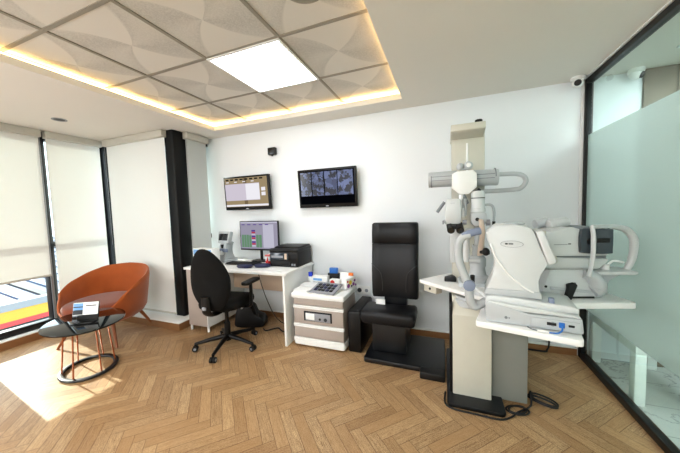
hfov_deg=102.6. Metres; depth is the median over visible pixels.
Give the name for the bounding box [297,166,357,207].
television
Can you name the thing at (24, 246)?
roller blind
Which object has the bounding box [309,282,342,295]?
tray
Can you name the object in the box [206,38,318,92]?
led panel
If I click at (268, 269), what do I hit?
paper sheet
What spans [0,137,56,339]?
window frame
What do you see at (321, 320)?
storage cart
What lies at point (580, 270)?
tonometer
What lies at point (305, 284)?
paper stack
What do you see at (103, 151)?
window frame
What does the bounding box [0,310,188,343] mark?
trim
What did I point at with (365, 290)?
wall socket
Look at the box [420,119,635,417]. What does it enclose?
stand
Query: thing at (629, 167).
wall
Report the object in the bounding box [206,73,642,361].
wall
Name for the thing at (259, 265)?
glasses case
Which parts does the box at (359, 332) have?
lid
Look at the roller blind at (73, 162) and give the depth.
3.53 m
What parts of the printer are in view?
control panel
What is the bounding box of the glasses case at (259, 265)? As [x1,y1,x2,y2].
[254,263,270,267]
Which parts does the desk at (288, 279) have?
cabinet door, modesty panel, panel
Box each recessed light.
[0,52,397,125]
[51,118,66,121]
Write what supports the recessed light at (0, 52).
in the ceiling
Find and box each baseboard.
[0,317,190,351]
[259,309,576,355]
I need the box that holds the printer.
[269,243,310,266]
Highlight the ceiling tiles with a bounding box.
[0,0,398,125]
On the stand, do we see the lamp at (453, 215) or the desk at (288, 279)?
the lamp at (453, 215)
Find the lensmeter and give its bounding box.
[218,231,237,261]
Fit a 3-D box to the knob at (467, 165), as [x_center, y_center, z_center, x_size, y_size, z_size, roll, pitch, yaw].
[0.934,-0.455,2.043,0.114,0.065,0.067,0,4,21]
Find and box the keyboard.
[225,261,261,265]
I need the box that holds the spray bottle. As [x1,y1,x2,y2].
[308,271,312,281]
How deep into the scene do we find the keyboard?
3.31 m
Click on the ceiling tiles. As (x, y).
(209, 27)
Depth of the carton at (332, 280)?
2.92 m
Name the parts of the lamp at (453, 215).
rail, knob, mirror arm, arm, post, focus knob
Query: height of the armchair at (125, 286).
0.805 m
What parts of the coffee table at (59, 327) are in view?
rod, rod, rod, rod, rod, rod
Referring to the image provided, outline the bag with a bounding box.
[235,302,267,327]
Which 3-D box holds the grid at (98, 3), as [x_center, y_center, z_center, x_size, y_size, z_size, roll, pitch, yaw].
[-1.182,-1.178,1.252,2.825,0.008,4.140,0,4,21]
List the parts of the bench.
leg, seat, leg, leg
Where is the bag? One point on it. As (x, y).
(250, 317)
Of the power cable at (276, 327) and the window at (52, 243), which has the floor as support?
the power cable at (276, 327)
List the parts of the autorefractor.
head frame, height knob, lock knob, connector panel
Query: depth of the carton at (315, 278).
3.04 m
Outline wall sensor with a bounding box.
[268,147,276,155]
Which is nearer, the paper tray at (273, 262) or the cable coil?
the cable coil
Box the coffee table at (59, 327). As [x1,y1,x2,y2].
[38,308,125,382]
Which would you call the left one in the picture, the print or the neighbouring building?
the neighbouring building
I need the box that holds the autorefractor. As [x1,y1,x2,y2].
[454,222,583,333]
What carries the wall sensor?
attached to the wall at (533, 132)
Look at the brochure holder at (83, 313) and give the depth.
2.46 m
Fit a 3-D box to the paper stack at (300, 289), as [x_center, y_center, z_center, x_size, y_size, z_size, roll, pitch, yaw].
[-0.382,0.660,2.846,0.174,0.023,0.120,0,4,25]
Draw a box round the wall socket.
[356,285,369,294]
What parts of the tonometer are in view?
handle, head frame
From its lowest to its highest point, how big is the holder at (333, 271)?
0.185 m
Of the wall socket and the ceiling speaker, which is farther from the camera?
the wall socket
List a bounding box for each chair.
[190,249,259,362]
[360,222,444,382]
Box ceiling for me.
[0,0,679,140]
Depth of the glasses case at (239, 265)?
3.06 m
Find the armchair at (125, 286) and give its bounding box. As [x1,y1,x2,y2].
[56,262,150,349]
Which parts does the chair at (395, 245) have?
seat, post, backrest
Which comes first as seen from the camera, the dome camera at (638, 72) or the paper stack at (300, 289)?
the dome camera at (638, 72)
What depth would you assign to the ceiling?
2.00 m
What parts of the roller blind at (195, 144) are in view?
chain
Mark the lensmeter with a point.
(224, 237)
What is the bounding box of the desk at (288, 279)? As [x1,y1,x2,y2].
[183,258,313,345]
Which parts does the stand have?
grab handle, head plate, loop arm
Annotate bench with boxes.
[589,313,656,406]
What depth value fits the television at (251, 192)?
3.54 m
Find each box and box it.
[193,247,219,259]
[348,296,371,352]
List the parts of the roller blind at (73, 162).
chain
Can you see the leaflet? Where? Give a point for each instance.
(342, 274)
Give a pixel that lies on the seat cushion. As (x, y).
(108, 299)
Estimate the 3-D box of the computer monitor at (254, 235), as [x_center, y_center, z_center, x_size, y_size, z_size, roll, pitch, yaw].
[-1.023,0.185,3.499,0.590,0.516,0.150,0,4,21]
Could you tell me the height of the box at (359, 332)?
0.418 m
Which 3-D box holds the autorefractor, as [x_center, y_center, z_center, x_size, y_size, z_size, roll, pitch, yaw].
[1.020,0.262,1.627,0.621,0.569,0.352,0,4,29]
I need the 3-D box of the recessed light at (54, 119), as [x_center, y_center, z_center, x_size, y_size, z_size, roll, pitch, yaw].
[-2.966,-1.128,2.880,0.124,0.005,0.124,0,4,21]
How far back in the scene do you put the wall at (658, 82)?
2.16 m
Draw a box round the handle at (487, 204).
[485,203,495,224]
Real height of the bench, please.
0.450 m
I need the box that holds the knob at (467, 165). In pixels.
[456,161,472,170]
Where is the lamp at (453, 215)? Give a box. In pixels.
[442,188,490,290]
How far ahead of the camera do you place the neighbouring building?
6.47 m
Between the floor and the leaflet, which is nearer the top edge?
the leaflet
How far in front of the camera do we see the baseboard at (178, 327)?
3.30 m
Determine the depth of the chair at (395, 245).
2.56 m
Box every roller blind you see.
[0,122,51,284]
[42,131,108,290]
[101,129,176,313]
[182,132,211,248]
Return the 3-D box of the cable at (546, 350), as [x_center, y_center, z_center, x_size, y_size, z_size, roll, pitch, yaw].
[1.778,0.980,2.590,0.362,0.396,0.026,-1,4,18]
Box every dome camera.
[570,74,585,87]
[627,66,645,79]
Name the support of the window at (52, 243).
on the trim at (153, 315)
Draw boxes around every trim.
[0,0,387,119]
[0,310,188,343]
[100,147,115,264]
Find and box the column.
[164,129,192,315]
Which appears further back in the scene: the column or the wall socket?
the column
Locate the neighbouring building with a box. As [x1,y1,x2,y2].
[0,237,175,338]
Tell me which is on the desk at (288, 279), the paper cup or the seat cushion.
the paper cup
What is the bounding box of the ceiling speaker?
[291,0,317,3]
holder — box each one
[69,301,99,325]
[328,267,339,278]
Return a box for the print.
[347,279,355,287]
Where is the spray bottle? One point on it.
(310, 274)
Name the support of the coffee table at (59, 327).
on the floor
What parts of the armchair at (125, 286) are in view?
leg, leg, leg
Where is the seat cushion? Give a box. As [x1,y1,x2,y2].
[60,291,126,315]
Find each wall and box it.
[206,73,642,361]
[575,0,679,452]
[642,64,679,366]
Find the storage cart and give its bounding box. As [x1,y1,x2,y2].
[291,286,356,350]
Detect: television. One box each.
[223,174,272,209]
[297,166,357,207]
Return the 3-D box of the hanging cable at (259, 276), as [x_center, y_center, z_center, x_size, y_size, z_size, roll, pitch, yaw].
[-0.748,0.848,3.347,0.609,0.731,0.071,-1,4,14]
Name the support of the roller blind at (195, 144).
hanging from the ceiling
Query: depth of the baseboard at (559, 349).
2.87 m
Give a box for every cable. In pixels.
[259,276,283,323]
[263,327,284,331]
[528,341,549,351]
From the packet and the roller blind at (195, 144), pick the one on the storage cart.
the packet
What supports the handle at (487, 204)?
attached to the stand
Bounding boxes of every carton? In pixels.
[312,274,329,282]
[329,278,340,283]
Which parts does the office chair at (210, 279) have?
leg, backrest, leg, seat, leg, leg, armrest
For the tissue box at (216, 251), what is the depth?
3.32 m
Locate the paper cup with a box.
[265,254,269,262]
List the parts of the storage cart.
rail, drawer, drawer, rail, rail, drawer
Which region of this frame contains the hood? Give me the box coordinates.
[450,121,485,143]
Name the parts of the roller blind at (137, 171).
chain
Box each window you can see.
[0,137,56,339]
[40,132,109,317]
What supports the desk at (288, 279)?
on the floor
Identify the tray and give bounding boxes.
[271,260,289,265]
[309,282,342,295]
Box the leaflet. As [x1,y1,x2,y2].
[340,272,348,278]
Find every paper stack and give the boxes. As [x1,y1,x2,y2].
[293,286,311,292]
[300,282,317,287]
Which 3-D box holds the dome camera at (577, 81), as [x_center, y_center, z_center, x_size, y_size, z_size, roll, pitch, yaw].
[2.000,-1.211,2.290,0.104,0.084,0.104,0,4,21]
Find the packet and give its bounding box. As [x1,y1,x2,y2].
[341,276,356,289]
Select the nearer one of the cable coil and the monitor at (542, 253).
the monitor at (542, 253)
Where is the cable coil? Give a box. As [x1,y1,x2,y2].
[444,390,558,420]
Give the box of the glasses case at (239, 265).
[237,264,252,267]
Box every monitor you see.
[240,221,279,261]
[532,228,555,264]
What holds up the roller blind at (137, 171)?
hanging from the ceiling
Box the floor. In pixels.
[0,314,679,452]
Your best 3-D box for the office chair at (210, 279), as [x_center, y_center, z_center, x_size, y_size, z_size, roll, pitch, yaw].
[-1.189,0.721,2.821,0.672,1.080,0.666,-1,4,13]
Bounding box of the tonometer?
[532,217,638,299]
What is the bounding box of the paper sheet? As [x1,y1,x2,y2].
[262,268,282,272]
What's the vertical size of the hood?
0.095 m
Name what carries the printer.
on the desk at (288, 279)
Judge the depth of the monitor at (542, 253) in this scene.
1.50 m

